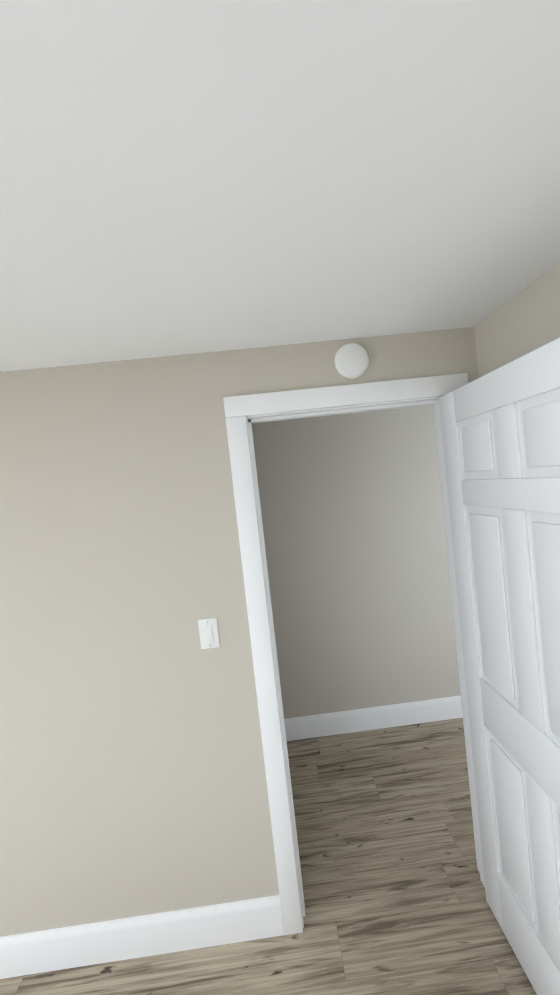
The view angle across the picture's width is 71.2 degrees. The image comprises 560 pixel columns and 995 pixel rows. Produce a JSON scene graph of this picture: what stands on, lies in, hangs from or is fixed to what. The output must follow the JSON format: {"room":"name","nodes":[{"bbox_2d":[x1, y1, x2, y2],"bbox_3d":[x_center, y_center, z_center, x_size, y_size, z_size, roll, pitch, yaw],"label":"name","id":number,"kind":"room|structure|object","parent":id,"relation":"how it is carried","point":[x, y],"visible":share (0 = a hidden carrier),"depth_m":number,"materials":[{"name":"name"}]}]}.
{"room":"empty bedroom","nodes":[
{"label":"empty bedroom","id":0,"kind":"room"},
{"bbox_2d":[0,327,478,936],"bbox_3d":[-0.378,0.615,1.572,7.620,2.300,0.120,-6,2,-2],"label":"wall","id":1,"kind":"structure","parent":0,"point":[132,775],"depth_m":1.50,"materials":[{"name":"beige paint"}]},
{"bbox_2d":[0,895,283,978],"bbox_3d":[-1.958,1.873,1.474,3.957,0.150,0.015,-6,2,-2],"label":"baseboard","id":2,"kind":"structure","parent":1,"relation":"attached to","point":[29,953],"depth_m":1.50,"materials":[{"name":"white paint"}]},
{"bbox_2d":[198,618,219,648],"bbox_3d":[-0.275,0.526,1.507,0.072,0.116,0.013,-6,2,-2],"label":"switch plate","id":3,"kind":"object","parent":1,"relation":"attached to","point":[208,633],"visible":1,"depth_m":1.51,"materials":[{"name":"white plastic"}]},
{"bbox_2d":[334,343,368,378],"bbox_3d":[0.275,-0.522,1.489,0.132,0.132,0.035,-6,2,-2],"label":"smoke detector","id":4,"kind":"object","parent":1,"relation":"attached to","point":[351,360],"visible":1,"depth_m":1.47,"materials":[{"name":"white plastic"}]},
{"bbox_2d":[223,373,484,934],"bbox_3d":[0.367,0.622,1.603,0.946,2.123,0.156,-6,2,-2],"label":"door frame","id":5,"kind":"structure","parent":1,"relation":"attached to","point":[243,413],"depth_m":1.51,"materials":[{"name":"white paint"}]},
{"bbox_2d":[439,338,559,994],"bbox_3d":[0.756,0.631,1.165,0.149,2.025,0.786,-6,2,-2],"label":"entry door","id":6,"kind":"structure","parent":1,"relation":"in","point":[500,427],"depth_m":1.22,"materials":[{"name":"white paint"}]},
{"bbox_2d":[0,718,536,994],"bbox_3d":[-0.138,1.835,0.424,7.740,0.100,4.823,-6,2,-2],"label":"floor","id":7,"kind":"structure","parent":0,"point":[395,901],"depth_m":1.61,"materials":[{"name":"brown wood"}]},
{"bbox_2d":[0,0,559,371],"bbox_3d":[-0.398,-0.549,0.344,7.740,0.100,4.823,-6,2,-2],"label":"ceiling","id":8,"kind":"structure","parent":0,"point":[180,177],"depth_m":0.66,"materials":[{"name":"white paint"}]},
{"bbox_2d":[251,405,460,718],"bbox_3d":[-0.367,0.575,2.732,7.500,2.300,0.120,-6,2,-2],"label":"wall","id":9,"kind":"structure","parent":0,"point":[351,505],"depth_m":2.71,"materials":[{"name":"beige paint"}]},
{"bbox_2d":[284,695,462,740],"bbox_3d":[0.944,1.513,2.748,5.100,0.150,0.015,-6,2,-2],"label":"baseboard","id":10,"kind":"structure","parent":9,"relation":"attached to","point":[364,719],"depth_m":2.72,"materials":[{"name":"white paint"}]},
{"bbox_2d":[474,262,559,377],"bbox_3d":[1.012,0.521,-0.146,0.120,2.300,3.423,-6,2,-2],"label":"wall","id":11,"kind":"structure","parent":0,"point":[525,321],"depth_m":1.26,"materials":[{"name":"beige paint"}]}
]}

